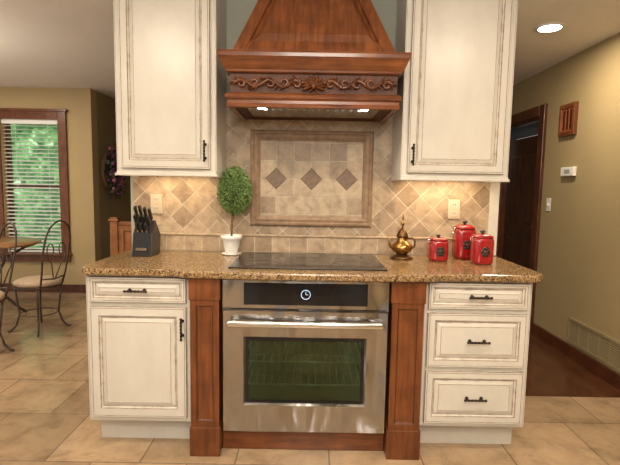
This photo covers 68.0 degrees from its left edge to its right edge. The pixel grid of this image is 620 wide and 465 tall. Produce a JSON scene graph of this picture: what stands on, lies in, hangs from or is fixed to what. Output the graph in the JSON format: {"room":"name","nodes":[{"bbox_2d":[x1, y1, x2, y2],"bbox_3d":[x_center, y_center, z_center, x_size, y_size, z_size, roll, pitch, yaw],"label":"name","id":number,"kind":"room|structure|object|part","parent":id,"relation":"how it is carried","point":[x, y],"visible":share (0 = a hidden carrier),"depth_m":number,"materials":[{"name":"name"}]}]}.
{"room":"kitchen","nodes":[
{"label":"kitchen","id":0,"kind":"room"},
{"bbox_2d":[0,87,100,284],"bbox_3d":[-4.307,-0.515,5.609,3.400,2.450,0.150,1,6,0],"label":"wall","id":1,"kind":"structure","parent":0,"point":[80,103],"depth_m":5.53,"materials":[{"name":"beige paint"}]},
{"bbox_2d":[0,108,72,261],"bbox_3d":[-3.341,-0.557,5.553,0.930,1.820,0.190,1,6,0],"label":"window","id":2,"kind":"structure","parent":1,"relation":"in","point":[59,115],"depth_m":5.51,"materials":[{"name":"brown wood"}]},
{"bbox_2d":[1,119,61,251],"bbox_3d":[-3.341,-0.555,5.566,0.680,1.588,0.055,1,6,0],"label":"window blind","id":3,"kind":"object","parent":2,"relation":"attached to","point":[4,121],"visible":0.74,"depth_m":5.56,"materials":[{"name":"white plastic"}]},
{"bbox_3d":[-3.328,-1.320,5.490,0.680,0.050,0.055,1,6,0],"label":"head rail","id":4,"kind":"part","parent":3,"relation":"part of","materials":[{"name":"white plastic"}]},
{"bbox_3d":[-3.341,-0.539,5.568,0.394,1.540,0.004,1,6,0],"label":"ladder cord","id":5,"kind":"part","parent":3,"relation":"part of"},
{"bbox_3d":[-3.354,0.227,5.641,0.670,0.018,0.040,1,6,0],"label":"rail","id":6,"kind":"part","parent":3,"relation":"part of","materials":[{"name":"white plastic"}]},
{"bbox_3d":[-3.341,-0.555,5.628,0.690,1.600,0.040,1,6,0],"label":"sash","id":7,"kind":"part","parent":2,"relation":"part of","materials":[{"name":"brown wood"}]},
{"bbox_2d":[0,283,85,292],"bbox_3d":[-4.327,0.663,5.641,3.400,0.100,0.018,1,6,0],"label":"baseboard","id":8,"kind":"structure","parent":1,"relation":"attached to","point":[66,288],"depth_m":5.63,"materials":[{"name":"brown wood"}]},
{"bbox_2d":[96,91,130,259],"bbox_3d":[-2.680,-0.577,6.529,0.150,2.450,1.700,1,6,0],"label":"wall","id":9,"kind":"structure","parent":0,"point":[106,106],"depth_m":5.91,"materials":[{"name":"beige paint"}]},
{"bbox_2d":[100,144,125,201],"bbox_3d":[-2.495,-0.757,5.891,0.215,0.738,0.577,1,6,0],"label":"floral wreath","id":10,"kind":"object","parent":9,"relation":"attached to","point":[112,178],"visible":0.7,"depth_m":5.74,"materials":[{"name":"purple plant"}]},
{"bbox_2d":[0,0,619,98],"bbox_3d":[-1.840,-1.438,2.423,8.300,0.100,9.700,1,6,0],"label":"ceiling","id":11,"kind":"structure","parent":0,"point":[44,43],"depth_m":3.45,"materials":[{"name":"paint"}]},
{"bbox_2d":[534,22,565,32],"bbox_3d":[1.629,-1.390,3.126,0.194,0.011,0.194,1,6,0],"label":"recessed light","id":12,"kind":"object","parent":11,"relation":"in","point":[550,27],"visible":1,"depth_m":3.10,"materials":[{"name":"white plastic"}]},
{"bbox_2d":[0,292,619,464],"bbox_3d":[-1.885,1.099,2.674,8.300,0.100,9.700,1,6,0],"label":"floor","id":13,"kind":"structure","parent":0,"point":[39,426],"depth_m":2.64,"materials":[{"name":"tile"}]},
{"bbox_2d":[0,222,16,350],"bbox_3d":[-2.560,0.435,3.584,0.392,1.015,0.484,4,7,30],"label":"dining chair","id":14,"kind":"object","parent":13,"relation":"on","point":[3,295],"visible":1,"depth_m":3.65,"materials":[{"name":"metal"}]},
{"bbox_3d":[-2.584,0.498,3.551,0.390,0.049,0.390,4,7,30],"label":"seat","id":15,"kind":"part","parent":14,"relation":"part of","materials":[{"name":"beige fabric"}]},
{"bbox_3d":[-2.399,0.738,3.625,0.104,0.411,0.018,-1,6,-15],"label":"leg","id":16,"kind":"part","parent":14,"relation":"part of","materials":[{"name":"metal"}]},
{"bbox_3d":[-2.470,0.215,3.712,0.292,0.600,0.141,4,7,30],"label":"backrest","id":17,"kind":"part","parent":14,"relation":"part of","materials":[{"name":"metal"}]},
{"bbox_2d":[0,237,41,312],"bbox_3d":[-3.224,0.466,4.523,1.040,0.744,1.040,1,6,0],"label":"dining table","id":18,"kind":"object","parent":13,"relation":"on","point":[5,242],"visible":0.8,"depth_m":4.61,"materials":[{"name":"brown wood"}]},
{"bbox_2d":[8,220,70,336],"bbox_3d":[-2.418,0.382,4.148,0.484,1.015,0.392,3,6,18],"label":"dining chair","id":19,"kind":"object","parent":13,"relation":"on","point":[37,282],"visible":1,"depth_m":4.09,"materials":[{"name":"metal"}]},
{"bbox_3d":[-2.642,0.686,4.103,0.104,0.411,0.018,-2,6,-27],"label":"leg","id":20,"kind":"part","parent":19,"relation":"part of","materials":[{"name":"metal"}]},
{"bbox_3d":[-2.463,0.440,4.168,0.390,0.049,0.390,3,6,18],"label":"seat","id":21,"kind":"part","parent":19,"relation":"part of","materials":[{"name":"beige fabric"}]},
{"bbox_3d":[-2.379,0.699,4.018,0.018,0.411,0.104,-2,6,-27],"label":"leg","id":22,"kind":"part","parent":19,"relation":"part of","materials":[{"name":"metal"}]},
{"bbox_3d":[-2.556,0.661,4.365,0.018,0.411,0.104,-2,6,-27],"label":"leg","id":23,"kind":"part","parent":19,"relation":"part of","materials":[{"name":"metal"}]},
{"bbox_3d":[-2.252,0.183,4.074,0.141,0.600,0.292,3,6,18],"label":"backrest","id":24,"kind":"part","parent":19,"relation":"part of","materials":[{"name":"metal"}]},
{"bbox_3d":[-2.293,0.674,4.280,0.104,0.411,0.018,-2,6,-27],"label":"leg","id":25,"kind":"part","parent":19,"relation":"part of","materials":[{"name":"metal"}]},
{"bbox_2d":[108,217,131,255],"bbox_3d":[-2.118,0.294,5.464,0.495,0.945,0.120,1,6,0],"label":"stair railing","id":26,"kind":"object","parent":13,"relation":"on","point":[120,231],"visible":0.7,"depth_m":5.41,"materials":[{"name":"brown wood"}]},
{"bbox_3d":[-2.305,0.291,5.464,0.120,0.945,0.120,1,6,0],"label":"newel post","id":27,"kind":"part","parent":26,"relation":"part of","materials":[{"name":"brown wood"}]},
{"bbox_3d":[-2.058,-0.105,5.425,0.390,0.050,0.070,1,6,0],"label":"handrail","id":28,"kind":"part","parent":26,"relation":"part of","materials":[{"name":"brown wood"}]},
{"bbox_3d":[-2.066,0.313,5.466,0.390,0.790,0.050,1,6,0],"label":"panel","id":29,"kind":"part","parent":26,"relation":"part of","materials":[{"name":"brown wood"}]},
{"bbox_2d":[86,275,190,438],"bbox_3d":[-0.850,0.628,2.562,0.513,0.896,0.641,1,6,0],"label":"base cabinet","id":30,"kind":"object","parent":13,"relation":"on","point":[138,327],"visible":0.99,"depth_m":2.28,"materials":[{"name":"white paint"}]},
{"bbox_3d":[-0.842,0.283,2.223,0.115,0.018,0.034,1,6,0],"label":"pull handle","id":31,"kind":"part","parent":30,"relation":"part of","materials":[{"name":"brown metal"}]},
{"bbox_3d":[-0.843,0.280,2.250,0.475,0.126,0.020,1,6,0],"label":"drawer","id":32,"kind":"part","parent":30,"relation":"part of","materials":[{"name":"white paint"}]},
{"bbox_3d":[-0.849,0.645,2.286,0.475,0.567,0.020,1,6,0],"label":"door","id":33,"kind":"part","parent":30,"relation":"part of","materials":[{"name":"white paint"}]},
{"bbox_3d":[-0.626,0.471,2.241,0.018,0.116,0.034,1,6,0],"label":"pull handle","id":34,"kind":"part","parent":30,"relation":"part of","materials":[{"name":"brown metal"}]},
{"bbox_2d":[82,250,542,282],"bbox_3d":[0.014,0.178,2.496,2.275,0.036,0.679,1,6,0],"label":"countertop","id":35,"kind":"structure","parent":30,"relation":"on","point":[182,264],"depth_m":2.23,"materials":[{"name":"stone"}]},
{"bbox_2d":[132,220,160,256],"bbox_3d":[-0.941,0.029,2.645,0.110,0.198,0.174,1,6,0],"label":"knife block","id":36,"kind":"object","parent":35,"relation":"on","point":[145,244],"visible":0.9,"depth_m":2.58,"materials":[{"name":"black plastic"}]},
{"bbox_2d":[133,206,138,218],"bbox_3d":[-0.976,-0.103,2.595,0.014,0.098,0.073,1,6,0],"label":"kitchen knife","id":37,"kind":"object","parent":36,"relation":"in","point":[134,207],"visible":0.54,"depth_m":2.57,"materials":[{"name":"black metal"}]},
{"bbox_2d":[133,214,138,224],"bbox_3d":[-0.975,-0.063,2.579,0.014,0.081,0.062,1,6,0],"label":"kitchen knife","id":38,"kind":"object","parent":36,"relation":"in","point":[134,215],"visible":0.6,"depth_m":2.56,"materials":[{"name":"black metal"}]},
{"bbox_2d":[135,222,139,231],"bbox_3d":[-0.965,-0.029,2.570,0.014,0.060,0.048,1,6,0],"label":"kitchen knife","id":39,"kind":"object","parent":36,"relation":"in","point":[136,223],"visible":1,"depth_m":2.56,"materials":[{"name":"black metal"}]},
{"bbox_2d":[138,205,142,221],"bbox_3d":[-0.951,-0.105,2.594,0.014,0.102,0.076,1,6,0],"label":"kitchen knife","id":40,"kind":"object","parent":36,"relation":"in","point":[139,206],"visible":0.5,"depth_m":2.57,"materials":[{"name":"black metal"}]},
{"bbox_2d":[139,222,143,232],"bbox_3d":[-0.940,-0.029,2.570,0.014,0.060,0.048,1,6,0],"label":"kitchen knife","id":41,"kind":"object","parent":36,"relation":"in","point":[140,223],"visible":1,"depth_m":2.56,"materials":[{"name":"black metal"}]},
{"bbox_3d":[-0.942,0.094,2.565,0.060,0.015,0.003,1,6,0],"label":"maker plate","id":42,"kind":"part","parent":36,"relation":"part of","materials":[{"name":"silver metal"}]},
{"bbox_2d":[141,214,146,223],"bbox_3d":[-0.927,-0.062,2.579,0.014,0.081,0.062,1,6,0],"label":"kitchen knife","id":43,"kind":"object","parent":36,"relation":"in","point":[143,215],"visible":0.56,"depth_m":2.56,"materials":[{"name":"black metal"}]},
{"bbox_2d":[143,207,147,220],"bbox_3d":[-0.926,-0.101,2.597,0.014,0.093,0.070,1,6,0],"label":"kitchen knife","id":44,"kind":"object","parent":36,"relation":"in","point":[144,208],"visible":0.52,"depth_m":2.57,"materials":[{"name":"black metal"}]},
{"bbox_2d":[144,222,148,232],"bbox_3d":[-0.915,-0.028,2.570,0.014,0.060,0.048,1,6,0],"label":"kitchen knife","id":45,"kind":"object","parent":36,"relation":"in","point":[145,223],"visible":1,"depth_m":2.56,"materials":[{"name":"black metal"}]},
{"bbox_2d":[146,215,151,227],"bbox_3d":[-0.903,-0.060,2.580,0.014,0.077,0.059,1,6,0],"label":"kitchen knife","id":46,"kind":"object","parent":36,"relation":"in","point":[147,216],"visible":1,"depth_m":2.57,"materials":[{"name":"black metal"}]},
{"bbox_2d":[147,207,152,222],"bbox_3d":[-0.901,-0.098,2.598,0.014,0.089,0.068,1,6,0],"label":"kitchen knife","id":47,"kind":"object","parent":36,"relation":"in","point":[149,208],"visible":0.94,"depth_m":2.58,"materials":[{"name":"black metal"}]},
{"bbox_2d":[221,234,241,253],"bbox_3d":[-0.463,0.069,2.711,0.126,0.108,0.126,1,6,0],"label":"pot","id":48,"kind":"object","parent":35,"relation":"on","point":[231,242],"depth_m":2.67,"materials":[{"name":"white ceramic"}]},
{"bbox_2d":[216,166,252,255],"bbox_3d":[-0.440,-0.130,2.692,0.217,0.522,0.219,1,6,0],"label":"potted topiary","id":49,"kind":"object","parent":35,"relation":"on","point":[234,189],"visible":1,"depth_m":2.64,"materials":[{"name":"green plant"}]},
{"bbox_3d":[-0.456,-0.069,2.697,0.024,0.201,0.011,1,6,0],"label":"stem","id":50,"kind":"part","parent":49,"relation":"part of","materials":[{"name":"green plant"}]},
{"bbox_2d":[228,252,387,270],"bbox_3d":[-0.010,0.153,2.525,0.785,0.007,0.535,1,6,0],"label":"cooktop","id":51,"kind":"object","parent":35,"relation":"in","point":[246,260],"visible":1,"depth_m":2.46,"materials":[{"name":"black glass"}]},
{"bbox_2d":[388,214,415,259],"bbox_3d":[0.535,0.016,2.664,0.128,0.272,0.128,-5,8,-45],"label":"teapot","id":52,"kind":"object","parent":35,"relation":"on","point":[401,247],"visible":1,"depth_m":2.64,"materials":[{"name":"gold metal"}]},
{"bbox_3d":[0.535,0.001,2.662,0.068,0.054,0.068,1,6,0],"label":"lid","id":53,"kind":"part","parent":52,"relation":"part of","materials":[{"name":"gold metal"}]},
{"bbox_2d":[427,234,448,261],"bbox_3d":[0.725,0.085,2.617,0.113,0.150,0.110,1,6,0],"label":"canister","id":54,"kind":"object","parent":35,"relation":"on","point":[438,246],"visible":1,"depth_m":2.57,"materials":[{"name":"red ceramic"}]},
{"bbox_3d":[0.730,0.034,2.615,0.100,0.017,0.100,1,6,0],"label":"lid","id":55,"kind":"part","parent":54,"relation":"part of","materials":[{"name":"red ceramic"}]},
{"bbox_2d":[452,220,475,259],"bbox_3d":[0.905,0.041,2.713,0.126,0.225,0.123,1,6,0],"label":"canister","id":56,"kind":"object","parent":35,"relation":"on","point":[462,233],"visible":0.92,"depth_m":2.67,"materials":[{"name":"red ceramic"}]},
{"bbox_3d":[0.911,-0.035,2.708,0.112,0.025,0.112,1,6,0],"label":"lid","id":57,"kind":"part","parent":56,"relation":"part of","materials":[{"name":"red ceramic"}]},
{"bbox_2d":[470,230,493,264],"bbox_3d":[0.945,0.079,2.536,0.118,0.185,0.115,1,6,0],"label":"canister","id":58,"kind":"object","parent":35,"relation":"on","point":[481,244],"visible":1,"depth_m":2.49,"materials":[{"name":"red ceramic"}]},
{"bbox_3d":[0.950,0.017,2.532,0.104,0.021,0.104,1,6,0],"label":"lid","id":59,"kind":"part","parent":58,"relation":"part of","materials":[{"name":"red ceramic"}]},
{"bbox_2d":[188,278,222,456],"bbox_3d":[-0.514,0.658,2.317,0.151,0.896,0.160,1,6,0],"label":"pilaster","id":60,"kind":"object","parent":13,"relation":"on","point":[204,295],"visible":0.77,"depth_m":2.25,"materials":[{"name":"brown wood"}]},
{"bbox_2d":[223,431,383,450],"bbox_3d":[-0.033,1.053,2.363,0.820,0.118,0.025,1,6,0],"label":"board","id":61,"kind":"object","parent":13,"relation":"on","point":[231,439],"visible":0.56,"depth_m":2.35,"materials":[{"name":"brown wood"}]},
{"bbox_2d":[222,279,389,433],"bbox_3d":[-0.025,0.588,2.523,0.816,0.773,0.655,1,6,0],"label":"wall oven","id":62,"kind":"object","parent":61,"relation":"on","point":[298,356],"visible":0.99,"depth_m":2.27,"materials":[{"name":"silver metal"}]},
{"bbox_3d":[-0.020,0.301,2.239,0.812,0.145,0.028,1,6,0],"label":"control panel","id":63,"kind":"part","parent":62,"relation":"part of","materials":[{"name":"silver metal"}]},
{"bbox_2d":[383,282,426,459],"bbox_3d":[0.468,0.675,2.317,0.166,0.896,0.160,1,6,0],"label":"pilaster","id":64,"kind":"object","parent":13,"relation":"on","point":[407,300],"visible":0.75,"depth_m":2.25,"materials":[{"name":"brown wood"}]},
{"bbox_2d":[419,281,532,443],"bbox_3d":[0.820,0.657,2.562,0.528,0.896,0.641,1,6,0],"label":"base cabinet","id":65,"kind":"object","parent":13,"relation":"on","point":[476,334],"visible":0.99,"depth_m":2.28,"materials":[{"name":"white paint"}]},
{"bbox_3d":[0.816,0.824,2.301,0.490,0.271,0.020,1,6,0],"label":"drawer","id":66,"kind":"part","parent":65,"relation":"part of","materials":[{"name":"white paint"}]},
{"bbox_3d":[0.816,0.827,2.274,0.115,0.018,0.034,1,6,0],"label":"pull handle","id":67,"kind":"part","parent":65,"relation":"part of","materials":[{"name":"brown metal"}]},
{"bbox_3d":[0.821,0.533,2.272,0.490,0.274,0.020,1,6,0],"label":"drawer","id":68,"kind":"part","parent":65,"relation":"part of","materials":[{"name":"white paint"}]},
{"bbox_3d":[0.825,0.312,2.250,0.490,0.131,0.020,1,6,0],"label":"drawer","id":69,"kind":"part","parent":65,"relation":"part of","materials":[{"name":"white paint"}]},
{"bbox_3d":[0.821,0.536,2.245,0.115,0.018,0.034,1,6,0],"label":"pull handle","id":70,"kind":"part","parent":65,"relation":"part of","materials":[{"name":"brown metal"}]},
{"bbox_3d":[0.825,0.315,2.223,0.115,0.018,0.034,1,6,0],"label":"pull handle","id":71,"kind":"part","parent":65,"relation":"part of","materials":[{"name":"brown metal"}]},
{"bbox_2d":[130,0,494,256],"bbox_3d":[0.025,-0.169,2.877,2.245,2.450,0.120,1,6,0],"label":"wall","id":72,"kind":"structure","parent":0,"point":[238,12],"depth_m":2.71,"materials":[{"name":"grey paint"}]},
{"bbox_2d":[113,0,225,177],"bbox_3d":[-0.766,-0.847,2.562,0.550,1.064,0.351,1,6,0],"label":"upper cabinet","id":73,"kind":"object","parent":72,"relation":"attached to","point":[170,75],"visible":0.98,"depth_m":2.44,"materials":[{"name":"white paint"}]},
{"bbox_3d":[-0.775,-0.332,2.631,0.550,0.025,0.315,1,6,0],"label":"light rail","id":74,"kind":"part","parent":73,"relation":"part of","materials":[{"name":"white paint"}]},
{"bbox_3d":[-0.560,-0.432,2.443,0.018,0.116,0.034,1,6,0],"label":"pull handle","id":75,"kind":"part","parent":73,"relation":"part of","materials":[{"name":"brown metal"}]},
{"bbox_2d":[133,99,489,254],"bbox_3d":[0.010,-0.334,2.785,2.169,0.924,0.030,1,6,0],"label":"backsplash","id":76,"kind":"structure","parent":72,"relation":"attached to","point":[318,186],"depth_m":2.80,"materials":[{"name":"tile"}]},
{"bbox_2d":[150,194,161,213],"bbox_3d":[-0.937,-0.173,2.805,0.072,0.116,0.008,1,6,0],"label":"power outlet","id":77,"kind":"object","parent":76,"relation":"attached to","point":[155,200],"visible":0.91,"depth_m":2.80,"materials":[{"name":"beige plastic"}]},
{"bbox_2d":[153,197,158,202],"bbox_3d":[-0.937,-0.200,2.799,0.032,0.034,0.002,1,6,0],"label":"socket","id":78,"kind":"object","parent":77,"relation":"attached to","point":[155,199],"depth_m":2.80,"materials":[{"name":"beige plastic"}]},
{"bbox_3d":[0.004,0.024,2.827,2.169,0.017,0.017,1,6,0],"label":"pencil rail","id":79,"kind":"part","parent":76,"relation":"part of","materials":[{"name":"tile"}]},
{"bbox_3d":[0.009,-0.324,2.790,0.630,0.466,0.005,1,6,0],"label":"inset tile panel","id":80,"kind":"part","parent":76,"relation":"part of","materials":[{"name":"tile"}]},
{"bbox_3d":[0.009,-0.323,2.782,0.740,0.576,0.021,1,6,0],"label":"moulding frame","id":81,"kind":"part","parent":76,"relation":"part of","materials":[{"name":"tile"}]},
{"bbox_2d":[448,200,459,218],"bbox_3d":[0.878,-0.142,2.805,0.072,0.116,0.008,1,6,0],"label":"power outlet","id":82,"kind":"object","parent":76,"relation":"attached to","point":[453,205],"visible":1,"depth_m":2.80,"materials":[{"name":"beige plastic"}]},
{"bbox_2d":[451,202,456,207],"bbox_3d":[0.878,-0.168,2.799,0.032,0.034,0.002,1,6,0],"label":"socket","id":83,"kind":"object","parent":82,"relation":"attached to","point":[453,204],"depth_m":2.80,"materials":[{"name":"beige plastic"}]},
{"bbox_2d":[451,211,456,216],"bbox_3d":[0.877,-0.115,2.805,0.032,0.034,0.002,1,6,0],"label":"socket","id":84,"kind":"object","parent":82,"relation":"attached to","point":[453,213],"depth_m":2.80,"materials":[{"name":"beige plastic"}]},
{"bbox_2d":[217,0,411,123],"bbox_3d":[0.022,-0.996,2.451,0.932,0.732,0.537,1,6,0],"label":"range hood","id":85,"kind":"object","parent":72,"relation":"attached to","point":[311,60],"visible":1,"depth_m":2.26,"materials":[{"name":"brown wood"}]},
{"bbox_3d":[0.025,-1.154,2.370,0.598,0.392,0.210,1,6,0],"label":"raised panel","id":86,"kind":"part","parent":85,"relation":"part of","materials":[{"name":"brown wood"}]},
{"bbox_3d":[0.025,-1.119,2.349,0.797,0.466,0.264,1,6,0],"label":"frame","id":87,"kind":"part","parent":85,"relation":"part of","materials":[{"name":"brown wood"}]},
{"bbox_3d":[0.020,-0.847,2.466,0.932,0.100,0.537,1,6,0],"label":"crown moulding","id":88,"kind":"part","parent":85,"relation":"part of","materials":[{"name":"brown wood"}]},
{"bbox_2d":[391,0,517,182],"bbox_3d":[0.789,-0.820,2.562,0.592,1.064,0.351,1,6,0],"label":"upper cabinet","id":89,"kind":"object","parent":72,"relation":"attached to","point":[452,122],"visible":1,"depth_m":2.43,"materials":[{"name":"white paint"}]},
{"bbox_3d":[0.548,-0.413,2.443,0.018,0.116,0.034,1,6,0],"label":"pull handle","id":90,"kind":"part","parent":89,"relation":"part of","materials":[{"name":"brown metal"}]},
{"bbox_3d":[0.780,-0.304,2.631,0.592,0.025,0.315,1,6,0],"label":"light rail","id":91,"kind":"part","parent":89,"relation":"part of","materials":[{"name":"white paint"}]},
{"bbox_2d":[487,182,499,255],"bbox_3d":[1.129,-0.611,2.764,0.057,1.510,0.014,1,6,0],"label":"trim","id":92,"kind":"structure","parent":72,"relation":"attached to","point":[494,186],"depth_m":2.80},
{"bbox_2d":[497,33,619,373],"bbox_3d":[2.212,-0.098,2.549,0.150,2.450,9.700,1,6,0],"label":"wall","id":93,"kind":"structure","parent":0,"point":[578,262],"depth_m":3.63,"materials":[{"name":"beige paint"}]},
{"bbox_2d":[495,103,547,331],"bbox_3d":[2.183,-0.159,4.784,0.150,2.130,1.040,1,6,0],"label":"door","id":94,"kind":"structure","parent":93,"relation":"in","point":[520,199],"depth_m":4.70,"materials":[{"name":"brown wood"}]},
{"bbox_3d":[2.219,-1.038,4.697,0.010,0.128,0.800,1,6,0],"label":"transom pane","id":95,"kind":"part","parent":94,"relation":"part of","materials":[{"name":"black glass"}]},
{"bbox_2d":[546,198,550,210],"bbox_3d":[2.132,-0.250,4.122,0.016,0.116,0.070,1,6,0],"label":"light switch","id":96,"kind":"object","parent":93,"relation":"attached to","point":[548,201],"visible":1,"depth_m":4.11,"materials":[{"name":"white plastic"}]},
{"bbox_2d":[558,101,578,136],"bbox_3d":[2.136,-0.932,3.808,0.032,0.260,0.230,1,6,0],"label":"wall plaque","id":97,"kind":"object","parent":93,"relation":"attached to","point":[568,113],"visible":1,"depth_m":3.79,"materials":[{"name":"brown wood"}]},
{"bbox_3d":[2.140,-0.932,3.808,0.024,0.190,0.170,1,6,0],"label":"inset panel","id":98,"kind":"part","parent":97,"relation":"part of","materials":[{"name":"brown wood"}]},
{"bbox_2d":[560,167,576,176],"bbox_3d":[2.127,-0.501,3.790,0.033,0.075,0.190,1,6,0],"label":"thermostat","id":99,"kind":"object","parent":93,"relation":"attached to","point":[565,171],"visible":1,"depth_m":3.76,"materials":[{"name":"white plastic"}]},
{"bbox_2d":[531,322,619,390],"bbox_3d":[2.105,1.224,1.102,0.018,0.100,6.560,1,6,0],"label":"baseboard","id":100,"kind":"structure","parent":93,"relation":"attached to","point":[611,377],"depth_m":3.59,"materials":[{"name":"brown wood"}]},
{"bbox_2d":[566,316,619,371],"bbox_3d":[2.114,0.818,3.433,0.014,0.200,0.680,1,6,0],"label":"air vent","id":101,"kind":"object","parent":93,"relation":"in","point":[603,347],"visible":1,"depth_m":3.41,"materials":[{"name":"metal"}]},
{"label":"outside","id":102,"kind":"structure","parent":0,"visible":0},
{"bbox_3d":[-6.029,0.731,9.478,10.000,0.150,3.700,1,6,0],"label":"ground","id":103,"kind":"structure","parent":102,"visible":0},
{"bbox_2d":[11,124,61,247],"bbox_3d":[-5.484,-1.802,10.281,10.000,4.750,0.979,1,6,0],"label":"hedge","id":104,"kind":"object","parent":103,"relation":"on","point":[28,126],"visible":0.07,"depth_m":10.32,"materials":[{"name":"green plant"}]}
]}

